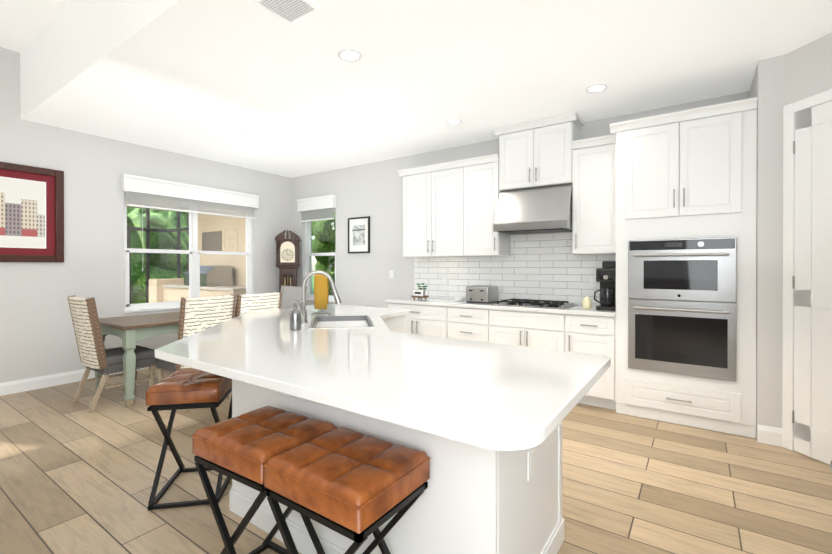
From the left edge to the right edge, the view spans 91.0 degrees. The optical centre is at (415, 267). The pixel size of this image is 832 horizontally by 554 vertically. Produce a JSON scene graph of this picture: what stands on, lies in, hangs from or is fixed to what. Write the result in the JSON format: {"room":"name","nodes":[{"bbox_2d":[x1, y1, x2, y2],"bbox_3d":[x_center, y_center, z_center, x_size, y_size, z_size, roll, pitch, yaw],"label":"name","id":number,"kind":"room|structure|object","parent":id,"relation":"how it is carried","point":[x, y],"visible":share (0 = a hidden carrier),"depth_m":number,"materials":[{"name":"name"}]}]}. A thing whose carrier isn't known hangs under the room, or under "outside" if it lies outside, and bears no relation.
{"room":"kitchen","nodes":[
{"label":"kitchen","id":0,"kind":"room"},
{"bbox_2d":[0,0,68,52],"bbox_3d":[-2.036,-2.314,-0.612,9.200,0.100,5.690,0,0,35],"label":"ceiling","id":1,"kind":"structure","parent":0,"point":[23,23],"depth_m":3.75,"materials":[{"name":"white paint"}]},
{"bbox_2d":[0,47,290,382],"bbox_3d":[-4.961,-0.528,3.428,0.200,3.700,9.400,0,0,35],"label":"wall","id":2,"kind":"structure","parent":0,"point":[37,336],"depth_m":4.78,"materials":[{"name":"white paint"}]},
{"bbox_2d":[0,162,63,261],"bbox_3d":[-4.324,-0.575,4.131,0.042,1.030,1.200,0,0,35],"label":"picture","id":3,"kind":"object","parent":2,"relation":"attached to","point":[31,213],"visible":0.96,"depth_m":4.40,"materials":[{"name":"brown wood"}]},
{"bbox_2d":[0,366,155,395],"bbox_3d":[-3.549,1.251,5.284,0.016,0.130,4.749,0,0,35],"label":"baseboard","id":4,"kind":"structure","parent":2,"relation":"attached to","point":[17,386],"depth_m":4.50,"materials":[{"name":"white wood"}]},
{"bbox_2d":[121,174,259,312],"bbox_3d":[-3.156,-0.301,5.889,0.230,1.730,1.896,0,0,35],"label":"window","id":5,"kind":"structure","parent":2,"relation":"in","point":[195,198],"depth_m":5.76,"materials":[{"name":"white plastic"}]},
{"bbox_2d":[0,367,831,553],"bbox_3d":[-1.038,1.361,0.844,9.600,0.060,9.600,0,0,35],"label":"floor","id":6,"kind":"structure","parent":0,"point":[77,478],"depth_m":2.48,"materials":[{"name":"brown wood"}]},
{"bbox_2d":[68,295,155,412],"bbox_3d":[-3.010,0.796,4.056,0.527,1.056,0.626,0,0,35],"label":"chair","id":7,"kind":"object","parent":6,"relation":"on","point":[95,355],"visible":0.9,"depth_m":3.83,"materials":[{"name":"beige wicker"}]},
{"bbox_2d":[94,307,235,406],"bbox_3d":[-2.603,0.930,4.769,0.900,0.775,1.720,0,0,35],"label":"dining table","id":8,"kind":"object","parent":6,"relation":"on","point":[130,331],"visible":0.33,"depth_m":4.01,"materials":[{"name":"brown wood"}]},
{"bbox_2d":[145,368,231,509],"bbox_3d":[-1.329,0.985,2.479,0.377,0.681,0.447,0,0,-10],"label":"bar stool","id":9,"kind":"object","parent":6,"relation":"on","point":[185,388],"visible":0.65,"depth_m":2.30,"materials":[{"name":"leather"}]},
{"bbox_2d":[155,294,235,411],"bbox_3d":[-2.189,0.796,4.069,0.626,1.056,0.527,0,0,35],"label":"chair","id":10,"kind":"object","parent":6,"relation":"on","point":[197,314],"visible":0.4,"depth_m":3.86,"materials":[{"name":"beige wicker"}]},
{"bbox_2d":[235,292,281,316],"bbox_3d":[-1.876,0.795,4.522,0.626,1.056,0.527,0,0,35],"label":"chair","id":11,"kind":"object","parent":6,"relation":"on","point":[245,303],"visible":0.1,"depth_m":4.30,"materials":[{"name":"beige wicker"}]},
{"bbox_2d":[192,406,336,553],"bbox_3d":[-0.623,0.988,1.699,0.447,0.681,0.377,0,0,33],"label":"bar stool","id":12,"kind":"object","parent":6,"relation":"on","point":[244,448],"visible":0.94,"depth_m":1.60,"materials":[{"name":"leather"}]},
{"bbox_2d":[275,229,300,291],"bbox_3d":[-2.132,0.333,6.839,0.410,1.955,0.251,0,0,-10],"label":"grandfather clock","id":13,"kind":"object","parent":6,"relation":"on","point":[287,257],"visible":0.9,"depth_m":6.74,"materials":[{"name":"brown wood"}]},
{"bbox_2d":[281,285,306,307],"bbox_3d":[-1.921,0.790,5.754,0.526,1.056,0.626,0,0,35],"label":"dining chair","id":14,"kind":"object","parent":6,"relation":"on","point":[291,295],"visible":0.04,"depth_m":5.97,"materials":[{"name":"grey fabric"}]},
{"bbox_2d":[263,427,430,553],"bbox_3d":[-0.237,0.988,1.438,0.447,0.681,0.377,0,0,35],"label":"bar stool","id":15,"kind":"object","parent":6,"relation":"on","point":[358,488],"visible":0.98,"depth_m":1.34,"materials":[{"name":"leather"}]},
{"bbox_2d":[161,359,591,553],"bbox_3d":[-0.259,0.887,2.875,2.616,0.875,1.916,0,0,35],"label":"kitchen island","id":16,"kind":"object","parent":6,"relation":"on","point":[473,502],"depth_m":1.56,"materials":[{"name":"white wood"}]},
{"bbox_2d":[155,303,610,462],"bbox_3d":[-0.374,0.429,2.777,3.110,0.042,2.260,0,0,35],"label":"island countertop","id":17,"kind":"structure","parent":16,"relation":"on","point":[500,399],"depth_m":1.66,"materials":[{"name":"white stone"}]},
{"bbox_2d":[290,300,303,330],"bbox_3d":[-0.788,0.312,2.705,0.086,0.195,0.072,0,0,-10],"label":"soap dispenser","id":18,"kind":"object","parent":17,"relation":"on","point":[295,315],"depth_m":2.67,"materials":[{"name":"silver metal"}]},
{"bbox_2d":[299,271,341,322],"bbox_3d":[-0.712,0.214,3.057,0.314,0.388,0.119,0,0,-10],"label":"faucet","id":19,"kind":"object","parent":17,"relation":"on","point":[337,299],"depth_m":3.06,"materials":[{"name":"silver metal"}]},
{"bbox_2d":[309,315,374,328],"bbox_3d":[-0.564,0.488,3.127,0.799,0.260,0.799,0,0,35],"label":"sink","id":20,"kind":"object","parent":17,"relation":"in","point":[320,321],"depth_m":3.29,"materials":[{"name":"silver metal"}]},
{"bbox_2d":[385,301,448,337],"bbox_3d":[0.168,0.879,5.224,0.880,0.876,0.600,0,0,35],"label":"base cabinet","id":21,"kind":"object","parent":6,"relation":"on","point":[429,320],"depth_m":4.89,"materials":[{"name":"white wood"}]},
{"bbox_2d":[449,305,492,342],"bbox_3d":[0.744,0.880,4.826,0.650,0.876,0.600,0,0,35],"label":"base cabinet","id":22,"kind":"object","parent":6,"relation":"on","point":[464,324],"depth_m":4.55,"materials":[{"name":"white wood"}]},
{"bbox_2d":[493,309,572,351],"bbox_3d":[1.313,0.881,4.432,0.865,0.876,0.600,0,0,35],"label":"base cabinet","id":23,"kind":"object","parent":6,"relation":"on","point":[551,331],"depth_m":4.15,"materials":[{"name":"white wood"}]},
{"bbox_2d":[385,297,612,316],"bbox_3d":[0.878,0.422,4.716,2.675,0.040,0.625,0,0,35],"label":"countertop","id":24,"kind":"structure","parent":23,"relation":"on","point":[457,302],"depth_m":4.33,"materials":[{"name":"white stone"}]},
{"bbox_2d":[466,285,497,303],"bbox_3d":[0.770,0.306,4.783,0.290,0.192,0.318,0,0,35],"label":"toaster","id":25,"kind":"object","parent":24,"relation":"on","point":[477,294],"depth_m":4.67,"materials":[{"name":"silver metal"}]},
{"bbox_2d":[494,299,576,308],"bbox_3d":[1.292,0.382,4.422,0.760,0.042,0.490,0,0,35],"label":"cooktop","id":26,"kind":"object","parent":24,"relation":"in","point":[517,302],"depth_m":4.31,"materials":[{"name":"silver metal"}]},
{"bbox_2d":[582,296,591,308],"bbox_3d":[1.696,0.343,4.057,0.090,0.122,0.090,0,0,35],"label":"jar","id":27,"kind":"object","parent":24,"relation":"on","point":[586,303],"depth_m":4.03,"materials":[{"name":"beige ceramic"}]},
{"bbox_2d":[573,313,612,408],"bbox_3d":[1.774,0.882,4.114,0.515,0.876,0.600,0,0,35],"label":"base cabinet","id":28,"kind":"object","parent":6,"relation":"on","point":[591,335],"depth_m":3.82,"materials":[{"name":"white wood"}]},
{"bbox_2d":[613,97,757,437],"bbox_3d":[2.386,0.009,3.677,0.987,2.626,0.618,0,0,35],"label":"tall cabinet","id":29,"kind":"object","parent":6,"relation":"on","point":[665,215],"depth_m":3.39,"materials":[{"name":"white wood"}]},
{"bbox_2d":[20,0,831,177],"bbox_3d":[0.580,-1.977,3.173,9.200,0.800,3.510,0,0,35],"label":"ceiling","id":30,"kind":"structure","parent":0,"point":[212,80],"depth_m":3.30,"materials":[{"name":"white paint"}]},
{"bbox_2d":[248,0,324,27],"bbox_3d":[-0.772,-1.567,2.450,0.310,0.013,0.310,0,0,35],"label":"ceiling vent","id":31,"kind":"object","parent":30,"relation":"in","point":[291,13],"visible":1,"depth_m":2.48,"materials":[{"name":"white metal"}]},
{"bbox_2d":[338,49,361,61],"bbox_3d":[-0.490,-1.572,3.033,0.179,0.010,0.179,0,0,26],"label":"recessed light","id":32,"kind":"object","parent":30,"relation":"in","point":[349,55],"depth_m":3.03,"materials":[{"name":"white"}]},
{"bbox_2d":[445,119,461,124],"bbox_3d":[0.407,-1.577,4.419,0.179,0.010,0.179,0,0,26],"label":"recessed light","id":33,"kind":"object","parent":30,"relation":"in","point":[450,121],"depth_m":4.41,"materials":[{"name":"white"}]},
{"bbox_2d":[586,84,607,92],"bbox_3d":[1.586,-1.574,3.592,0.179,0.010,0.179,0,0,26],"label":"recessed light","id":34,"kind":"object","parent":30,"relation":"in","point":[595,88],"depth_m":3.59,"materials":[{"name":"white"}]},
{"bbox_2d":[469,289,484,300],"bbox_3d":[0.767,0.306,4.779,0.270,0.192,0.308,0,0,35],"label":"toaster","id":35,"kind":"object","parent":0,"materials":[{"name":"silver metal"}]},
{"bbox_2d":[291,91,748,307],"bbox_3d":[1.635,-0.532,4.704,9.600,3.700,0.200,0,0,35],"label":"wall","id":36,"kind":"structure","parent":0,"point":[373,191],"depth_m":6.11,"materials":[{"name":"white paint"}]},
{"bbox_2d":[297,194,336,302],"bbox_3d":[-1.621,-0.305,6.853,0.876,1.730,0.230,0,0,35],"label":"window","id":37,"kind":"structure","parent":36,"relation":"in","point":[311,208],"depth_m":6.87,"materials":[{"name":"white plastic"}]},
{"bbox_2d":[348,216,369,252],"bbox_3d":[-0.883,-0.503,6.303,0.440,0.550,0.027,0,0,35],"label":"picture","id":38,"kind":"object","parent":36,"relation":"attached to","point":[358,234],"visible":0.94,"depth_m":6.29,"materials":[{"name":"black"}]},
{"bbox_2d":[390,270,393,277],"bbox_3d":[-0.355,0.093,5.952,0.080,0.120,0.011,0,0,35],"label":"switch plate","id":39,"kind":"object","parent":36,"relation":"attached to","point":[391,273],"visible":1,"depth_m":5.94,"materials":[{"name":"white plastic"}]},
{"bbox_2d":[401,165,468,256],"bbox_3d":[0.313,-0.679,5.283,0.967,1.070,0.330,0,0,35],"label":"upper cabinet","id":40,"kind":"object","parent":36,"relation":"attached to","point":[435,204],"depth_m":5.13,"materials":[{"name":"white wood"}]},
{"bbox_2d":[469,161,512,256],"bbox_3d":[0.823,-0.677,4.930,0.513,1.070,0.330,0,0,35],"label":"upper cabinet","id":41,"kind":"object","parent":36,"relation":"attached to","point":[483,242],"depth_m":4.76,"materials":[{"name":"white wood"}]},
{"bbox_2d":[414,232,615,305],"bbox_3d":[1.068,-0.236,4.966,2.650,1.274,0.014,0,0,35],"label":"backsplash","id":42,"kind":"structure","parent":36,"relation":"attached to","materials":[{"name":"tile"}]},
{"bbox_2d":[493,177,572,236],"bbox_3d":[1.320,-0.640,4.495,0.790,0.478,0.499,0,0,35],"label":"range hood","id":43,"kind":"object","parent":36,"relation":"attached to","point":[528,207],"depth_m":4.36,"materials":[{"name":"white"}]},
{"bbox_2d":[497,121,580,184],"bbox_3d":[1.363,-1.195,4.555,0.800,0.625,0.330,0,0,35],"label":"upper cabinet","id":44,"kind":"object","parent":36,"relation":"attached to","point":[543,153],"depth_m":4.39,"materials":[{"name":"white wood"}]},
{"bbox_2d":[569,141,612,256],"bbox_3d":[1.877,-0.675,4.201,0.450,1.070,0.330,0,0,35],"label":"upper cabinet","id":45,"kind":"object","parent":36,"relation":"attached to","point":[591,235],"depth_m":4.08,"materials":[{"name":"white wood"}]},
{"bbox_2d":[749,32,831,464],"bbox_3d":[2.947,-0.120,1.063,2.900,2.900,4.300,0,0,35],"label":"wall","id":46,"kind":"structure","parent":0,"point":[779,83],"depth_m":3.06,"materials":[{"name":"white paint"}]},
{"bbox_2d":[782,89,831,464],"bbox_3d":[2.773,0.068,2.571,0.067,2.515,0.910,0,0,-10],"label":"pantry door","id":47,"kind":"structure","parent":46,"relation":"in","point":[807,299],"depth_m":2.86,"materials":[{"name":"white wood"}]},
{"label":"outside","id":48,"kind":"structure","parent":0,"visible":0},
{"bbox_2d":[312,276,313,294],"bbox_3d":[-2.206,1.379,7.244,80.000,0.100,80.000,0,0,35],"label":"lawn","id":49,"kind":"structure","parent":48,"point":[313,284],"depth_m":30.68,"materials":[{"name":"green plant"}]},
{"bbox_2d":[127,197,245,302],"bbox_3d":[-6.424,-0.151,5.930,5.049,2.970,8.050,0,0,35],"label":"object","id":50,"kind":"object","parent":49,"relation":"on","point":[204,261],"depth_m":8.96,"materials":[{"name":"beige"}]},
{"bbox_2d":[127,207,313,303],"bbox_3d":[-12.388,-1.675,12.664,11.727,7.204,29.829,0,0,35],"label":"garden plants","id":51,"kind":"object","parent":49,"relation":"on","point":[158,223],"depth_m":12.20,"materials":[{"name":"green plant"}]},
{"bbox_2d":[312,213,335,295],"bbox_3d":[-0.271,-0.656,8.054,5.578,4.343,2.112,0,0,35],"label":"hedge","id":52,"kind":"object","parent":49,"relation":"on","point":[316,230],"depth_m":8.49,"materials":[{"name":"green plant"}]}
]}

